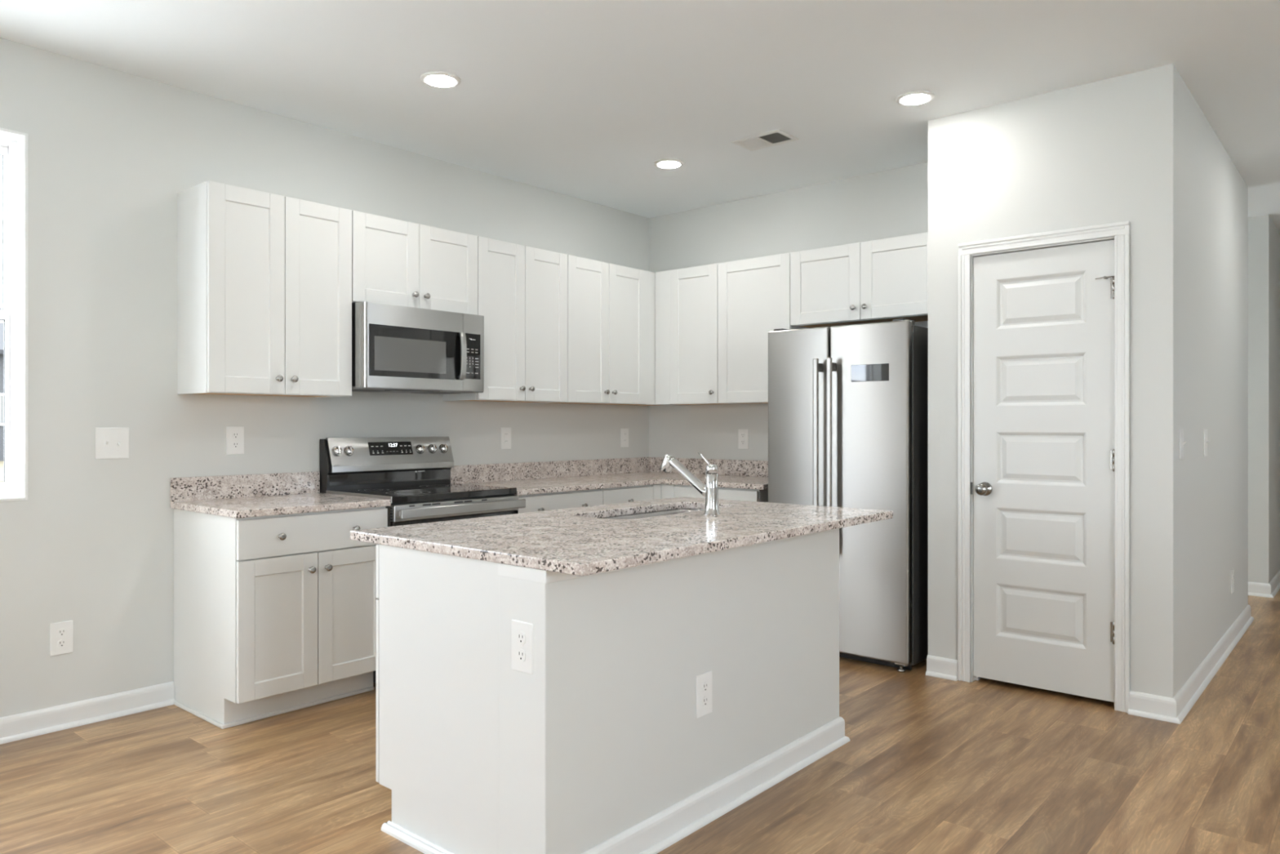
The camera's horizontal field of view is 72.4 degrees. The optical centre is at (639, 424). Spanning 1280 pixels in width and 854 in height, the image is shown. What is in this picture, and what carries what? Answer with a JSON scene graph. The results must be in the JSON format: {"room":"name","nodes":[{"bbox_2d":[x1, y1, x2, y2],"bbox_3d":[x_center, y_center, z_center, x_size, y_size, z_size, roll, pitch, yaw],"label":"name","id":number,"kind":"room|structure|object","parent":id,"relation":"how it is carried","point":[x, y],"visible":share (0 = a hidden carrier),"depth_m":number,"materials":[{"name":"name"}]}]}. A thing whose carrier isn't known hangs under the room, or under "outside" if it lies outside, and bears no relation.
{"room":"kitchen","nodes":[
{"label":"kitchen","id":0,"kind":"room"},
{"bbox_2d":[0,460,4,481],"bbox_3d":[-68.536,1.738,65.418,139.000,0.100,120.000,0,0,41],"label":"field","id":1,"kind":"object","parent":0,"point":[2,463],"depth_m":31.53,"materials":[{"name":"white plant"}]},
{"bbox_2d":[0,307,4,461],"bbox_3d":[-33.270,-2.162,44.309,11.000,7.700,16.800,0,0,41],"label":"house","id":2,"kind":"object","parent":1,"relation":"on","point":[2,324],"visible":0.02,"depth_m":40.72,"materials":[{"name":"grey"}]},
{"bbox_2d":[0,37,648,717],"bbox_3d":[-2.156,-0.136,3.932,0.160,2.749,10.091,0,0,41],"label":"wall","id":3,"kind":"structure","parent":0,"point":[111,152],"depth_m":3.81,"materials":[{"name":"white paint"}]},
{"bbox_2d":[0,128,27,501],"bbox_3d":[-2.990,-0.429,2.967,0.171,1.459,1.500,0,0,41],"label":"window","id":4,"kind":"structure","parent":3,"relation":"in","point":[14,152],"depth_m":3.52,"materials":[{"name":"white paint"}]},
{"bbox_2d":[49,620,73,656],"bbox_3d":[-2.360,0.870,3.566,0.008,0.132,0.082,0,0,41],"label":"wall outlet","id":5,"kind":"object","parent":3,"relation":"attached to","point":[61,633],"visible":1,"depth_m":3.56,"materials":[{"name":"white plastic"}]},
{"bbox_2d":[57,628,66,636],"bbox_3d":[-2.358,0.848,3.565,0.004,0.033,0.028,0,0,41],"label":"receptacle","id":6,"kind":"object","parent":5,"relation":"attached to","point":[61,632],"depth_m":3.56,"materials":[{"name":"grey plastic"}]},
{"bbox_2d":[57,639,66,647],"bbox_3d":[-2.358,0.893,3.565,0.004,0.033,0.028,0,0,41],"label":"receptacle","id":7,"kind":"object","parent":5,"relation":"attached to","point":[61,642],"depth_m":3.56,"materials":[{"name":"grey plastic"}]},
{"bbox_2d":[0,680,174,743],"bbox_3d":[-3.671,1.191,2.026,0.030,0.095,4.906,0,0,41],"label":"baseboard","id":8,"kind":"structure","parent":3,"relation":"attached to","point":[21,726],"depth_m":3.62,"materials":[{"name":"white paint"}]},
{"bbox_2d":[95,427,128,458],"bbox_3d":[-2.234,0.078,3.704,0.020,0.132,0.129,0,0,41],"label":"light switch","id":9,"kind":"object","parent":3,"relation":"attached to","point":[110,442],"visible":1,"depth_m":3.71,"materials":[{"name":"white plastic"}]},
{"bbox_2d":[226,426,244,454],"bbox_3d":[-1.899,0.073,4.102,0.008,0.132,0.082,0,0,41],"label":"wall outlet","id":10,"kind":"object","parent":3,"relation":"attached to","point":[234,434],"visible":1,"depth_m":4.10,"materials":[{"name":"white plastic"}]},
{"bbox_2d":[232,431,239,439],"bbox_3d":[-1.897,0.051,4.101,0.004,0.033,0.028,0,0,41],"label":"receptacle","id":11,"kind":"object","parent":10,"relation":"attached to","point":[235,434],"depth_m":4.10,"materials":[{"name":"grey plastic"}]},
{"bbox_2d":[232,441,239,448],"bbox_3d":[-1.897,0.096,4.101,0.004,0.033,0.028,0,0,41],"label":"receptacle","id":12,"kind":"object","parent":10,"relation":"attached to","point":[235,444],"depth_m":4.10,"materials":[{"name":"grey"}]},
{"bbox_2d":[169,471,319,502],"bbox_3d":[-1.852,0.290,4.146,0.020,0.107,0.706,0,0,41],"label":"backsplash","id":13,"kind":"structure","parent":3,"relation":"attached to","point":[206,487],"depth_m":4.11,"materials":[{"name":"stone"}]},
{"bbox_2d":[177,180,351,397],"bbox_3d":[-1.716,-0.586,4.051,0.350,0.900,0.675,0,0,41],"label":"upper cabinet","id":14,"kind":"object","parent":3,"relation":"attached to","point":[264,279],"visible":1,"depth_m":3.90,"materials":[{"name":"white paint"}]},
{"bbox_2d":[351,210,477,315],"bbox_3d":[-1.246,-0.814,4.597,0.350,0.443,0.762,0,0,41],"label":"upper cabinet","id":15,"kind":"object","parent":3,"relation":"attached to","point":[395,262],"visible":0.84,"depth_m":4.47,"materials":[{"name":"white paint"}]},
{"bbox_2d":[351,301,484,394],"bbox_3d":[-1.215,-0.381,4.568,0.430,0.418,0.754,0,0,41],"label":"microwave","id":16,"kind":"object","parent":15,"relation":"attached to","point":[396,348],"visible":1,"depth_m":4.39,"materials":[{"name":"silver metal"}]},
{"bbox_2d":[442,235,567,403],"bbox_3d":[-0.773,-0.586,5.148,0.350,0.900,0.688,0,0,41],"label":"upper cabinet","id":17,"kind":"object","parent":3,"relation":"attached to","point":[522,290],"visible":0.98,"depth_m":5.03,"materials":[{"name":"white paint"}]},
{"bbox_2d":[500,427,511,448],"bbox_3d":[-0.821,0.083,5.355,0.009,0.132,0.082,0,0,41],"label":"wall outlet","id":18,"kind":"object","parent":3,"relation":"attached to","point":[505,433],"visible":1,"depth_m":5.35,"materials":[{"name":"white plastic"}]},
{"bbox_2d":[450,457,768,483],"bbox_3d":[-0.002,0.290,5.239,1.399,0.107,1.836,0,0,41],"label":"backsplash","id":19,"kind":"structure","parent":3,"relation":"attached to","point":[468,473],"depth_m":5.77,"materials":[{"name":"stone"}]},
{"bbox_2d":[544,254,678,405],"bbox_3d":[-0.175,-0.586,5.843,0.350,0.900,1.143,0,0,41],"label":"upper cabinet","id":20,"kind":"object","parent":3,"relation":"attached to","point":[611,307],"visible":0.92,"depth_m":5.61,"materials":[{"name":"white paint"}]},
{"bbox_2d":[620,428,628,447],"bbox_3d":[-0.107,0.092,6.184,0.009,0.132,0.082,0,0,41],"label":"wall outlet","id":21,"kind":"object","parent":3,"relation":"attached to","point":[624,432],"visible":1,"depth_m":6.18,"materials":[{"name":"white plastic"}]},
{"bbox_2d":[0,0,1279,233],"bbox_3d":[1.827,-1.561,3.532,6.740,0.100,14.700,0,0,41],"label":"ceiling","id":22,"kind":"structure","parent":0,"point":[578,99],"depth_m":3.69,"materials":[{"name":"white paint"}]},
{"bbox_2d":[420,71,460,88],"bbox_3d":[-0.872,-1.503,3.822,0.172,0.015,0.172,0,0,41],"label":"recessed light","id":23,"kind":"object","parent":22,"relation":"in","point":[437,79],"visible":1,"depth_m":3.80,"materials":[{"name":"white plastic"}]},
{"bbox_2d":[653,159,684,168],"bbox_3d":[0.167,-1.503,5.053,0.172,0.015,0.172,0,0,41],"label":"recessed light","id":24,"kind":"object","parent":22,"relation":"in","point":[663,163],"visible":1,"depth_m":5.03,"materials":[{"name":"white plastic"}]},
{"bbox_2d":[731,128,799,151],"bbox_3d":[0.662,-1.507,4.640,0.300,0.006,0.200,0,0,41],"label":"ceiling vent","id":25,"kind":"object","parent":22,"relation":"in","point":[776,137],"visible":1,"depth_m":4.63,"materials":[{"name":"silver metal"}]},
{"bbox_2d":[895,90,934,106],"bbox_3d":[1.272,-1.503,4.039,0.172,0.015,0.172,0,0,41],"label":"recessed light","id":26,"kind":"object","parent":22,"relation":"in","point":[917,97],"visible":1,"depth_m":4.01,"materials":[{"name":"white plastic"}]},
{"bbox_2d":[0,588,1279,853],"bbox_3d":[1.827,1.278,3.532,6.740,0.080,14.700,0,0,41],"label":"floor","id":27,"kind":"structure","parent":0,"point":[928,764],"depth_m":3.06,"materials":[{"name":"brown wood"}]},
{"bbox_2d":[173,506,387,728],"bbox_3d":[-1.609,0.805,3.938,0.657,0.867,0.702,0,0,41],"label":"base cabinet","id":28,"kind":"object","parent":27,"relation":"on","point":[274,615],"visible":0.94,"depth_m":3.70,"materials":[{"name":"white paint"}]},
{"bbox_2d":[169,471,391,518],"bbox_3d":[-1.614,0.304,3.942,0.647,0.135,0.706,0,0,41],"label":"countertop","id":29,"kind":"structure","parent":28,"relation":"on","point":[243,495],"depth_m":3.97,"materials":[{"name":"stone"}]},
{"bbox_2d":[320,436,525,682],"bbox_3d":[-1.105,0.652,4.475,0.701,1.172,0.763,0,0,41],"label":"electric range","id":30,"kind":"object","parent":27,"relation":"on","point":[413,473],"visible":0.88,"depth_m":4.47,"materials":[{"name":"grey metal"}]},
{"bbox_2d":[371,444,411,453],"bbox_3d":[-1.321,0.131,4.649,0.013,0.039,0.241,0,0,41],"label":"print","id":31,"kind":"object","parent":30,"relation":"attached to","point":[375,449],"depth_m":4.65,"materials":[{"name":"grey"}]},
{"bbox_2d":[333,483,516,503],"bbox_3d":[-1.108,0.347,4.476,0.570,0.034,0.759,0,0,41],"label":"cooktop","id":32,"kind":"object","parent":30,"relation":"in","point":[398,493],"depth_m":4.39,"materials":[{"name":"black glass"}]},
{"bbox_2d":[518,488,602,513],"bbox_3d":[-0.661,0.805,5.040,0.657,0.867,0.672,0,0,41],"label":"base cabinet","id":33,"kind":"object","parent":27,"relation":"on","point":[575,499],"visible":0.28,"depth_m":4.84,"materials":[{"name":"white paint"}]},
{"bbox_2d":[450,457,768,495],"bbox_3d":[-0.002,0.304,5.239,1.399,0.135,1.836,0,0,41],"label":"countertop","id":34,"kind":"structure","parent":33,"relation":"on","point":[544,477],"depth_m":5.52,"materials":[{"name":"stone"}]},
{"bbox_2d":[375,508,849,853],"bbox_3d":[-0.024,0.806,3.081,0.837,0.869,1.625,0,0,41],"label":"kitchen island","id":35,"kind":"object","parent":27,"relation":"on","point":[602,748],"visible":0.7,"depth_m":2.55,"materials":[{"name":"white paint"}]},
{"bbox_2d":[511,619,533,674],"bbox_3d":[-0.309,0.581,2.288,0.082,0.132,0.008,0,0,41],"label":"wall outlet","id":36,"kind":"object","parent":35,"relation":"attached to","point":[522,632],"visible":1,"depth_m":2.28,"materials":[{"name":"white plastic"}]},
{"bbox_2d":[517,631,524,644],"bbox_3d":[-0.310,0.559,2.286,0.028,0.033,0.004,0,0,41],"label":"receptacle","id":37,"kind":"object","parent":36,"relation":"attached to","point":[521,635],"depth_m":2.28,"materials":[{"name":"white plastic"}]},
{"bbox_2d":[517,648,524,662],"bbox_3d":[-0.310,0.604,2.286,0.028,0.033,0.004,0,0,41],"label":"receptacle","id":38,"kind":"object","parent":36,"relation":"attached to","point":[521,652],"depth_m":2.28,"materials":[{"name":"white plastic"}]},
{"bbox_2d":[350,496,893,576],"bbox_3d":[0.034,0.357,3.149,1.052,0.030,1.760,0,0,41],"label":"island countertop","id":39,"kind":"structure","parent":35,"relation":"on","point":[577,541],"depth_m":2.81,"materials":[{"name":"stone"}]},
{"bbox_2d":[601,508,704,519],"bbox_3d":[0.071,0.465,3.512,0.319,0.184,0.784,0,0,41],"label":"sink","id":40,"kind":"object","parent":39,"relation":"in","point":[682,510],"visible":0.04,"depth_m":3.71,"materials":[{"name":"silver metal"}]},
{"bbox_2d":[659,451,720,515],"bbox_3d":[0.192,0.223,3.408,0.283,0.237,0.067,0,0,41],"label":"faucet","id":41,"kind":"object","parent":39,"relation":"on","point":[709,491],"visible":1,"depth_m":3.33,"materials":[{"name":"silver metal"}]},
{"bbox_2d":[695,670,712,718],"bbox_3d":[0.202,0.845,2.741,0.008,0.132,0.082,0,0,41],"label":"wall outlet","id":42,"kind":"object","parent":35,"relation":"attached to","point":[704,682],"visible":1,"depth_m":2.73,"materials":[{"name":"white plastic"}]},
{"bbox_2d":[702,681,707,692],"bbox_3d":[0.204,0.823,2.740,0.004,0.033,0.028,0,0,41],"label":"receptacle","id":43,"kind":"object","parent":42,"relation":"attached to","point":[704,684],"depth_m":2.74,"materials":[{"name":"white plastic"}]},
{"bbox_2d":[702,696,707,706],"bbox_3d":[0.204,0.868,2.740,0.004,0.033,0.028,0,0,41],"label":"receptacle","id":44,"kind":"object","parent":42,"relation":"attached to","point":[704,699],"depth_m":2.74,"materials":[{"name":"white plastic"}]},
{"bbox_2d":[600,484,661,504],"bbox_3d":[-0.063,0.805,5.736,0.657,0.867,1.159,0,0,41],"label":"base cabinet","id":45,"kind":"object","parent":27,"relation":"on","point":[645,492],"visible":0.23,"depth_m":5.29,"materials":[{"name":"white paint"}]},
{"bbox_2d":[661,484,768,502],"bbox_3d":[0.599,0.805,5.498,0.714,0.867,0.657,0,0,41],"label":"base cabinet","id":46,"kind":"object","parent":27,"relation":"on","point":[668,491],"visible":0.05,"depth_m":5.20,"materials":[{"name":"white paint"}]},
{"bbox_2d":[768,318,928,672],"bbox_3d":[1.224,0.354,4.828,0.816,1.768,0.772,0,0,41],"label":"refrigerator","id":47,"kind":"object","parent":27,"relation":"on","point":[848,404],"visible":0.53,"depth_m":4.49,"materials":[{"name":"grey metal"}]},
{"bbox_2d":[648,161,928,460],"bbox_3d":[1.004,-0.136,5.665,2.370,2.749,0.120,0,0,41],"label":"wall","id":48,"kind":"structure","parent":0,"point":[892,202],"depth_m":5.78,"materials":[{"name":"white paint"}]},
{"bbox_2d":[655,263,724,405],"bbox_3d":[0.393,-0.586,5.879,0.520,0.900,0.350,0,0,41],"label":"upper cabinet","id":49,"kind":"object","parent":48,"relation":"attached to","point":[686,298],"visible":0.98,"depth_m":5.77,"materials":[{"name":"white paint"}]},
{"bbox_2d":[737,429,748,448],"bbox_3d":[0.691,0.095,5.849,0.082,0.132,0.008,0,0,41],"label":"wall outlet","id":50,"kind":"object","parent":48,"relation":"attached to","point":[743,434],"visible":1,"depth_m":5.85,"materials":[{"name":"white plastic"}]},
{"bbox_2d":[717,253,802,404],"bbox_3d":[0.793,-0.586,5.535,0.532,0.900,0.350,0,0,41],"label":"upper cabinet","id":51,"kind":"object","parent":48,"relation":"attached to","point":[753,294],"visible":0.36,"depth_m":5.45,"materials":[{"name":"white paint"}]},
{"bbox_2d":[790,232,928,328],"bbox_3d":[1.371,-0.814,5.037,0.989,0.443,0.350,0,0,41],"label":"upper cabinet","id":52,"kind":"object","parent":48,"relation":"attached to","point":[886,279],"visible":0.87,"depth_m":4.96,"materials":[{"name":"white paint"}]},
{"bbox_2d":[928,63,1177,697],"bbox_3d":[1.867,-0.136,4.043,1.055,2.749,0.110,0,0,41],"label":"wall","id":53,"kind":"structure","parent":0,"point":[1105,151],"depth_m":3.89,"materials":[{"name":"white paint"}]},
{"bbox_2d":[970,236,1114,702],"bbox_3d":[1.847,0.207,4.022,0.642,2.062,0.167,0,0,41],"label":"door","id":54,"kind":"structure","parent":53,"relation":"in","point":[1042,317],"depth_m":4.00,"materials":[{"name":"white paint"}]},
{"bbox_2d":[958,221,1129,712],"bbox_3d":[1.824,0.181,3.996,0.739,2.114,0.016,0,0,41],"label":"trim","id":55,"kind":"structure","parent":53,"relation":"attached to","point":[1120,231],"depth_m":3.79,"materials":[{"name":"white paint"}]},
{"bbox_2d":[925,604,1253,724],"bbox_3d":[1.772,1.191,5.703,3.425,0.095,2.563,0,0,41],"label":"baseboard","id":56,"kind":"structure","parent":53,"relation":"attached to","point":[1175,709],"depth_m":4.12,"materials":[{"name":"white paint"}]},
{"bbox_2d":[1177,71,1248,691],"bbox_3d":[3.041,-0.136,4.683,0.110,2.749,2.393,0,0,41],"label":"wall","id":57,"kind":"structure","parent":0,"point":[1213,194],"depth_m":4.34,"materials":[{"name":"white paint"}]},
{"bbox_2d":[1179,428,1186,459],"bbox_3d":[2.354,0.084,3.784,0.020,0.132,0.082,0,0,41],"label":"light switch","id":58,"kind":"object","parent":57,"relation":"attached to","point":[1182,442],"visible":1,"depth_m":3.77,"materials":[{"name":"white plastic"}]},
{"bbox_2d":[1203,429,1209,456],"bbox_3d":[2.771,0.088,4.270,0.020,0.132,0.082,0,0,41],"label":"light switch","id":59,"kind":"object","parent":57,"relation":"attached to","point":[1206,442],"visible":1,"depth_m":4.25,"materials":[{"name":"white plastic"}]},
{"bbox_2d":[1231,568,1234,593],"bbox_3d":[3.393,0.895,5.001,0.008,0.132,0.082,0,0,41],"label":"wall outlet","id":60,"kind":"object","parent":57,"relation":"attached to","point":[1233,570],"visible":1,"depth_m":4.98,"materials":[{"name":"white plastic"}]},
{"bbox_2d":[1248,214,1279,583],"bbox_3d":[4.317,-0.136,8.691,3.447,2.749,3.370,0,0,41],"label":"wall","id":61,"kind":"structure","parent":0,"point":[1264,237],"depth_m":6.35,"materials":[{"name":"white paint"}]},
{"bbox_2d":[1248,569,1279,597],"bbox_3d":[4.330,1.191,8.660,3.447,0.095,3.400,0,0,41],"label":"baseboard","id":62,"kind":"structure","parent":61,"relation":"attached to","point":[1270,589],"depth_m":6.33,"materials":[{"name":"white paint"}]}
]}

